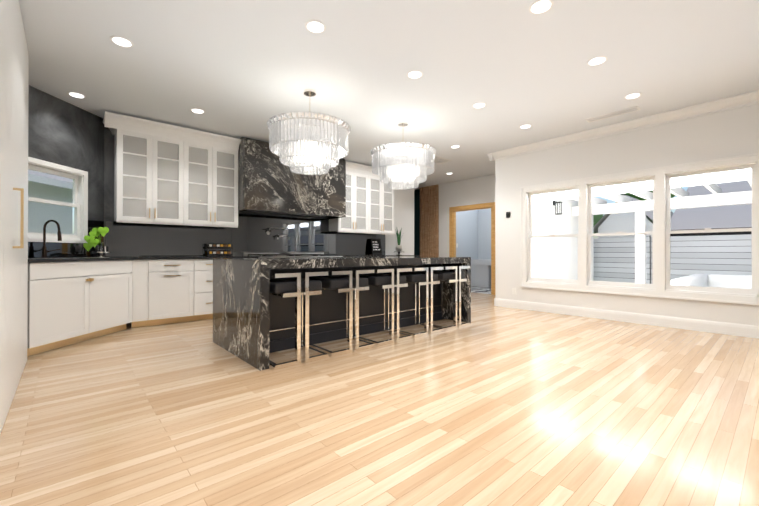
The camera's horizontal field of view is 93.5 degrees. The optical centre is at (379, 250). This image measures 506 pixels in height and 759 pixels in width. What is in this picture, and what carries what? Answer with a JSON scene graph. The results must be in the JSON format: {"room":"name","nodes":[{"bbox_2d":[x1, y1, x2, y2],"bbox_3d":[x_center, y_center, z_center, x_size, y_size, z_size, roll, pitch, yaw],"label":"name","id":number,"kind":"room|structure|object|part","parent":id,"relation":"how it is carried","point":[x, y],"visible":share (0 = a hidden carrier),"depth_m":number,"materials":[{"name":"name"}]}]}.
{"room":"kitchen","nodes":[
{"label":"kitchen","id":0,"kind":"room"},
{"bbox_2d":[28,85,103,243],"bbox_3d":[-3.861,-0.405,3.987,0.100,2.800,1.768,0,0,4],"label":"wall","id":1,"kind":"structure","parent":0,"point":[63,133],"depth_m":4.36,"materials":[{"name":"paint"}]},
{"bbox_2d":[28,157,87,242],"bbox_3d":[-3.845,-0.560,3.993,0.129,0.920,1.210,0,0,4],"label":"window","id":2,"kind":"structure","parent":1,"relation":"in","point":[82,175],"depth_m":4.41,"materials":[{"name":"white wood"}]},
{"bbox_2d":[28,169,72,233],"bbox_3d":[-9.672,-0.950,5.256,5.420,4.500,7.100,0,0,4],"label":"window pane","id":3,"kind":"object","parent":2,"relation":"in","point":[41,185],"depth_m":7.74,"materials":[{"name":"glass"}]},
{"bbox_3d":[-3.863,-0.552,3.994,0.065,0.803,1.076,0,0,4],"label":"window sashes by the sink","id":4,"kind":"part","parent":2,"relation":"part of","materials":[{"name":"white wood"}]},
{"bbox_2d":[104,127,477,259],"bbox_3d":[-0.423,-0.388,7.856,8.950,2.800,0.100,0,0,-41],"label":"wall","id":5,"kind":"structure","parent":0,"point":[404,210],"depth_m":8.61,"materials":[{"name":"white"}]},
{"bbox_2d":[112,116,235,155],"bbox_3d":[-2.970,-1.682,5.338,1.572,0.165,0.326,0,0,-41],"label":"crown molding","id":6,"kind":"structure","parent":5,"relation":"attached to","point":[124,126],"depth_m":5.07,"materials":[{"name":"white wood"}]},
{"bbox_2d":[266,227,287,238],"bbox_3d":[-1.857,-0.314,6.446,0.434,0.210,0.100,0,0,-41],"label":"pot filler","id":7,"kind":"object","parent":5,"relation":"attached to","point":[268,232],"visible":1,"depth_m":6.43,"materials":[{"name":"silver metal"}]},
{"bbox_2d":[236,137,347,218],"bbox_3d":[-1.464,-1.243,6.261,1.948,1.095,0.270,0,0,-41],"label":"range hood","id":8,"kind":"object","parent":5,"relation":"attached to","point":[263,183],"depth_m":5.93,"materials":[{"name":"black stone"}]},
{"bbox_2d":[348,164,385,183],"bbox_3d":[-0.356,-1.671,7.632,1.512,0.165,0.326,0,0,-41],"label":"crown molding","id":9,"kind":"structure","parent":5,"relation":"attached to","point":[358,170],"depth_m":7.36,"materials":[{"name":"white wood"}]},
{"bbox_2d":[0,292,758,505],"bbox_3d":[1.398,1.047,4.525,10.000,0.100,11.500,0,0,-41],"label":"floor","id":10,"kind":"structure","parent":0,"point":[491,404],"depth_m":2.08,"materials":[{"name":"brown wood"}]},
{"bbox_2d":[0,0,31,433],"bbox_3d":[-1.490,-0.418,0.852,0.596,2.796,5.880,0,0,-41],"label":"tall cabinet","id":11,"kind":"object","parent":10,"relation":"on","point":[15,248],"depth_m":2.35,"materials":[{"name":"white wood"}]},
{"bbox_2d":[32,256,283,263],"bbox_3d":[-1.590,0.103,5.719,6.860,0.030,1.562,0,0,-41],"label":"countertop","id":12,"kind":"structure","parent":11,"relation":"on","point":[78,260],"depth_m":4.63,"materials":[{"name":"black stone"}]},
{"bbox_2d":[41,220,61,257],"bbox_3d":[-3.660,-0.134,3.985,0.177,0.425,0.237,0,0,-41],"label":"faucet","id":13,"kind":"object","parent":12,"relation":"on","point":[45,250],"visible":0.98,"depth_m":3.96,"materials":[{"name":"black metal"}]},
{"bbox_2d":[28,257,108,258],"bbox_3d":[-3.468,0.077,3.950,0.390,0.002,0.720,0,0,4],"label":"sink basin","id":14,"kind":"object","parent":12,"relation":"in","point":[73,257],"visible":0.86,"depth_m":4.24,"materials":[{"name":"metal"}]},
{"bbox_2d":[83,227,110,256],"bbox_3d":[-3.596,-0.113,4.551,0.278,0.389,0.200,0,0,-41],"label":"pothos plant","id":15,"kind":"object","parent":12,"relation":"on","point":[91,240],"visible":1,"depth_m":4.54,"materials":[{"name":"green plant"}]},
{"bbox_2d":[207,243,232,255],"bbox_3d":[-2.561,-0.017,5.735,0.360,0.208,0.104,0,0,-41],"label":"spice rack","id":16,"kind":"object","parent":12,"relation":"on","point":[220,246],"visible":1,"depth_m":5.70,"materials":[{"name":"black metal"}]},
{"bbox_2d":[371,239,381,254],"bbox_3d":[-0.060,-0.089,7.948,0.280,0.371,0.101,0,0,-41],"label":"letter board","id":17,"kind":"object","parent":12,"relation":"on","point":[376,246],"visible":1,"depth_m":7.95,"materials":[{"name":"black plastic"}]},
{"bbox_2d":[395,228,402,254],"bbox_3d":[0.452,-0.241,8.291,0.250,0.678,0.250,0,0,-41],"label":"snake plant","id":18,"kind":"object","parent":12,"relation":"on","point":[398,247],"visible":1,"depth_m":8.26,"materials":[{"name":"green plant"}]},
{"bbox_2d":[28,260,143,355],"bbox_3d":[-3.492,0.552,3.940,1.318,0.885,1.318,0,0,-41],"label":"base cabinet","id":19,"kind":"object","parent":10,"relation":"on","point":[70,304],"depth_m":3.85,"materials":[{"name":"white wood"}]},
{"bbox_2d":[144,260,155,326],"bbox_3d":[-3.273,0.556,4.831,0.273,0.885,0.672,0,0,-41],"label":"base cabinet","id":20,"kind":"object","parent":10,"relation":"on","point":[149,265],"depth_m":4.68,"materials":[{"name":"white wood"}]},
{"bbox_2d":[156,260,195,324],"bbox_3d":[-3.022,0.557,5.078,0.548,0.885,0.632,0,0,-41],"label":"base cabinet","id":21,"kind":"object","parent":10,"relation":"on","point":[175,279],"depth_m":4.88,"materials":[{"name":"white wood"}]},
{"bbox_2d":[196,260,212,320],"bbox_3d":[-2.664,0.559,5.392,0.523,0.885,0.632,0,0,-41],"label":"base cabinet","id":22,"kind":"object","parent":10,"relation":"on","point":[204,268],"depth_m":5.12,"materials":[{"name":"white wood"}]},
{"bbox_2d":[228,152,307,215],"bbox_3d":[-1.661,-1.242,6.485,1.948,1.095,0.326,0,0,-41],"label":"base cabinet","id":23,"kind":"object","parent":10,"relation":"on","point":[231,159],"depth_m":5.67,"materials":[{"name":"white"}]},
{"bbox_2d":[269,271,327,369],"bbox_3d":[-0.835,0.592,3.333,0.524,0.800,0.488,0,0,-41],"label":"stool","id":24,"kind":"object","parent":10,"relation":"on","point":[298,288],"visible":0.79,"depth_m":3.17,"materials":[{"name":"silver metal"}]},
{"bbox_2d":[312,256,343,256],"bbox_3d":[-1.124,0.559,6.684,0.717,0.895,0.610,0,0,-41],"label":"base cabinet","id":25,"kind":"object","parent":10,"relation":"on","point":[312,256],"depth_m":6.42,"materials":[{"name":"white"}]},
{"bbox_2d":[243,251,342,257],"bbox_3d":[-1.496,0.507,6.354,1.580,0.996,0.728,0,0,-41],"label":"range","id":26,"kind":"object","parent":25,"relation":"in","point":[259,255],"depth_m":6.24,"materials":[{"name":"silver metal"}]},
{"bbox_2d":[309,270,373,356],"bbox_3d":[-0.410,0.593,3.706,0.524,0.800,0.488,0,0,-41],"label":"stool","id":27,"kind":"object","parent":10,"relation":"on","point":[349,283],"visible":0.83,"depth_m":3.54,"materials":[{"name":"silver metal"}]},
{"bbox_2d":[213,256,470,370],"bbox_3d":[-0.282,0.539,4.417,2.990,0.915,1.270,0,0,-41],"label":"kitchen island","id":28,"kind":"object","parent":10,"relation":"on","point":[250,312],"visible":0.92,"depth_m":3.71,"materials":[{"name":"black stone"}]},
{"bbox_2d":[352,268,411,345],"bbox_3d":[0.014,0.595,4.079,0.524,0.800,0.488,0,0,-41],"label":"stool","id":29,"kind":"object","parent":10,"relation":"on","point":[390,280],"visible":0.81,"depth_m":3.91,"materials":[{"name":"silver metal"}]},
{"bbox_2d":[387,267,443,337],"bbox_3d":[0.439,0.597,4.452,0.524,0.800,0.488,0,0,-41],"label":"stool","id":30,"kind":"object","parent":10,"relation":"on","point":[426,278],"visible":0.9,"depth_m":4.29,"materials":[{"name":"silver metal"}]},
{"bbox_2d":[420,184,438,256],"bbox_3d":[1.364,-0.378,9.806,0.070,2.798,0.633,0,0,-41],"label":"wall panel","id":31,"kind":"object","parent":10,"relation":"on","point":[429,221],"visible":0.62,"depth_m":9.75,"materials":[{"name":"brown wood"}]},
{"bbox_2d":[418,266,469,330],"bbox_3d":[0.864,0.599,4.824,0.524,0.800,0.488,0,0,-41],"label":"stool","id":32,"kind":"object","parent":10,"relation":"on","point":[456,276],"visible":0.79,"depth_m":4.66,"materials":[{"name":"silver metal"}]},
{"bbox_2d":[471,286,490,293],"bbox_3d":[3.139,1.016,9.180,1.840,0.004,2.600,0,0,-41],"label":"tile floor","id":33,"kind":"structure","parent":10,"relation":"on","point":[484,290],"depth_m":9.41,"materials":[{"name":"grey tile"}]},
{"bbox_2d":[471,259,490,286],"bbox_3d":[3.272,0.637,10.027,0.515,0.770,1.495,0,0,-41],"label":"bathtub","id":34,"kind":"object","parent":33,"relation":"on","point":[480,272],"visible":0.31,"depth_m":10.11,"materials":[{"name":"grey ceramic"}]},
{"bbox_2d":[19,0,758,189],"bbox_3d":[1.924,-1.851,5.000,11.400,0.100,11.500,0,0,-41],"label":"ceiling","id":35,"kind":"structure","parent":0,"point":[238,69],"depth_m":3.44,"materials":[{"name":"white paint"}]},
{"bbox_2d":[67,92,85,98],"bbox_3d":[-3.504,-1.801,4.134,0.169,0.006,0.169,0,0,10],"label":"recessed light","id":36,"kind":"object","parent":35,"relation":"in","point":[73,94],"depth_m":4.13,"materials":[{"name":"white"}]},
{"bbox_2d":[110,36,133,47],"bbox_3d":[-2.225,-1.806,3.087,0.169,0.006,0.169,0,0,43],"label":"recessed light","id":37,"kind":"object","parent":35,"relation":"in","point":[118,40],"depth_m":3.08,"materials":[{"name":"white"}]},
{"bbox_2d":[190,108,204,113],"bbox_3d":[-2.340,-1.799,4.596,0.169,0.006,0.169,0,0,40],"label":"recessed light","id":38,"kind":"object","parent":35,"relation":"in","point":[195,110],"depth_m":4.58,"materials":[{"name":"white"}]},
{"bbox_2d":[267,89,350,175],"bbox_3d":[-0.789,-1.350,4.040,0.926,0.910,0.926,0,0,-41],"label":"chandelier","id":39,"kind":"object","parent":35,"relation":"hanging from","point":[299,145],"visible":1,"depth_m":3.75,"materials":[{"name":"clear glass"}]},
{"bbox_2d":[305,20,325,33],"bbox_3d":[-0.517,-1.807,2.883,0.169,0.006,0.169,0,0,10],"label":"recessed light","id":40,"kind":"object","parent":35,"relation":"in","point":[313,26],"depth_m":2.87,"materials":[{"name":"white"}]},
{"bbox_2d":[370,121,435,189],"bbox_3d":[0.331,-1.345,5.023,0.926,0.910,0.926,0,0,-41],"label":"chandelier","id":41,"kind":"object","parent":35,"relation":"hanging from","point":[401,168],"visible":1,"depth_m":4.74,"materials":[{"name":"clear glass"}]},
{"bbox_2d":[407,70,422,78],"bbox_3d":[0.362,-1.804,3.655,0.169,0.006,0.169,0,0,10],"label":"recessed light","id":42,"kind":"object","parent":35,"relation":"in","point":[414,74],"depth_m":3.65,"materials":[{"name":"white"}]},
{"bbox_2d":[434,155,451,163],"bbox_3d":[1.113,-1.787,7.015,0.550,0.008,0.360,0,0,-41],"label":"ceiling vent","id":43,"kind":"object","parent":35,"relation":"in","point":[438,160],"visible":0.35,"depth_m":7.04,"materials":[{"name":"white"}]},
{"bbox_2d":[472,102,485,107],"bbox_3d":[1.234,-1.800,4.421,0.169,0.006,0.169,0,0,10],"label":"recessed light","id":44,"kind":"object","parent":35,"relation":"in","point":[477,105],"depth_m":4.41,"materials":[{"name":"white"}]},
{"bbox_2d":[519,124,531,128],"bbox_3d":[2.112,-1.797,5.164,0.169,0.006,0.169,0,0,10],"label":"recessed light","id":45,"kind":"object","parent":35,"relation":"in","point":[527,125],"depth_m":5.15,"materials":[{"name":"white"}]},
{"bbox_2d":[529,0,553,13],"bbox_3d":[1.197,-1.808,2.644,0.169,0.006,0.169,0,0,10],"label":"recessed light","id":46,"kind":"object","parent":35,"relation":"in","point":[535,7],"depth_m":2.64,"materials":[{"name":"white"}]},
{"bbox_2d":[587,56,607,65],"bbox_3d":[2.067,-1.805,3.396,0.169,0.006,0.169,0,0,40],"label":"recessed light","id":47,"kind":"object","parent":35,"relation":"in","point":[598,60],"depth_m":3.38,"materials":[{"name":"white"}]},
{"bbox_2d":[585,106,640,122],"bbox_3d":[3.067,-1.798,4.712,0.160,0.008,0.600,0,0,-41],"label":"ceiling vent","id":48,"kind":"object","parent":35,"relation":"in","point":[615,113],"visible":0.96,"depth_m":4.70,"materials":[{"name":"white metal"}]},
{"bbox_2d":[624,93,641,98],"bbox_3d":[2.946,-1.801,4.153,0.169,0.006,0.169,0,0,40],"label":"recessed light","id":49,"kind":"object","parent":35,"relation":"in","point":[633,95],"depth_m":4.14,"materials":[{"name":"white"}]},
{"bbox_2d":[414,189,419,254],"bbox_3d":[1.018,-0.376,10.451,0.100,2.800,1.900,0,0,-41],"label":"wall","id":50,"kind":"structure","parent":0,"point":[416,221],"depth_m":10.29,"materials":[{"name":"black paint"}]},
{"bbox_2d":[439,174,494,256],"bbox_3d":[2.478,-0.384,8.606,0.100,2.800,2.600,0,0,-41],"label":"wall","id":51,"kind":"structure","parent":0,"point":[477,190],"depth_m":9.07,"materials":[{"name":"white paint"}]},
{"bbox_2d":[449,202,494,294],"bbox_3d":[2.292,-0.059,8.801,0.123,2.150,1.320,0,0,-41],"label":"door frame","id":52,"kind":"structure","parent":51,"relation":"attached to","point":[452,230],"depth_m":8.69,"materials":[{"name":"brown wood"}]},
{"bbox_2d":[478,208,490,259],"bbox_3d":[3.835,-0.379,9.864,0.100,2.800,2.700,0,0,-41],"label":"wall","id":53,"kind":"structure","parent":0,"point":[484,234],"depth_m":10.61,"materials":[{"name":"grey paint"}]},
{"bbox_2d":[531,199,593,280],"bbox_3d":[3.967,-0.292,8.084,4.450,3.190,0.150,0,0,-41],"label":"wall","id":54,"kind":"structure","parent":0,"point":[554,257],"depth_m":7.94,"materials":[{"name":"paint"}]},
{"bbox_2d":[554,202,561,214],"bbox_3d":[3.915,-0.933,7.805,0.110,0.270,0.110,0,0,-41],"label":"lantern sconce","id":55,"kind":"object","parent":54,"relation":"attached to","point":[554,202],"depth_m":7.81,"materials":[{"name":"black metal"}]},
{"bbox_2d":[495,103,758,325],"bbox_3d":[4.432,-0.405,4.068,0.150,2.800,6.800,0,0,-41],"label":"wall","id":56,"kind":"structure","parent":0,"point":[728,133],"depth_m":5.08,"materials":[{"name":"white paint"}]},
{"bbox_2d":[487,90,758,160],"bbox_3d":[4.525,-1.743,4.229,0.706,0.120,6.910,0,0,-41],"label":"crown molding","id":57,"kind":"structure","parent":56,"relation":"attached to","point":[731,102],"depth_m":4.87,"materials":[{"name":"white wood"}]},
{"bbox_2d":[494,298,758,337],"bbox_3d":[4.364,0.925,4.013,0.016,0.140,6.816,0,0,-41],"label":"baseboard","id":58,"kind":"structure","parent":56,"relation":"attached to","point":[744,330],"depth_m":4.89,"materials":[{"name":"white wood"}]},
{"bbox_2d":[520,153,758,304],"bbox_3d":[3.466,-0.245,5.142,0.184,1.730,2.910,0,0,-41],"label":"window","id":59,"kind":"structure","parent":56,"relation":"in","point":[659,174],"depth_m":4.80,"materials":[{"name":"white wood"}]},
{"bbox_3d":[3.471,-0.249,5.147,0.090,1.518,2.706,0,0,-41],"label":"triple window sashes","id":60,"kind":"part","parent":59,"relation":"part of","materials":[{"name":"white wood"}]},
{"label":"outside","id":61,"kind":"structure","parent":0,"visible":0},
{"bbox_3d":[0.383,1.348,6.892,90.000,0.120,90.000,0,0,-41],"label":"ground","id":62,"kind":"structure","parent":61,"visible":0},
{"bbox_2d":[593,187,681,236],"bbox_3d":[4.954,-3.138,8.371,34.313,8.905,22.075,0,0,-41],"label":"trees","id":63,"kind":"object","parent":62,"relation":"on","point":[596,218],"depth_m":16.71,"materials":[{"name":"green plant"}]},
{"bbox_2d":[532,169,751,282],"bbox_3d":[6.781,0.036,4.285,3.630,2.520,9.230,0,0,-41],"label":"pergola","id":64,"kind":"object","parent":62,"relation":"on","point":[683,200],"visible":0.56,"depth_m":6.66,"materials":[{"name":"white wood"}]},
{"bbox_2d":[593,234,751,283],"bbox_3d":[8.634,0.451,7.486,0.140,1.720,24.000,0,0,-41],"label":"fence","id":65,"kind":"object","parent":62,"relation":"on","point":[614,259],"visible":0.13,"depth_m":8.80,"materials":[{"name":"white wood"}]},
{"bbox_2d":[593,180,751,237],"bbox_3d":[14.969,-1.044,6.468,6.650,4.700,18.100,0,0,-41],"label":"neighbour","id":66,"kind":"structure","parent":62,"relation":"on","point":[726,217],"depth_m":10.19,"materials":[{"name":"grey"}]},
{"bbox_2d":[670,274,751,288],"bbox_3d":[7.833,0.891,5.418,2.650,0.780,4.950,0,0,-41],"label":"outdoor sofa","id":67,"kind":"object","parent":62,"relation":"on","point":[726,281],"visible":0.29,"depth_m":7.42,"materials":[{"name":"white fabric"}]}
]}

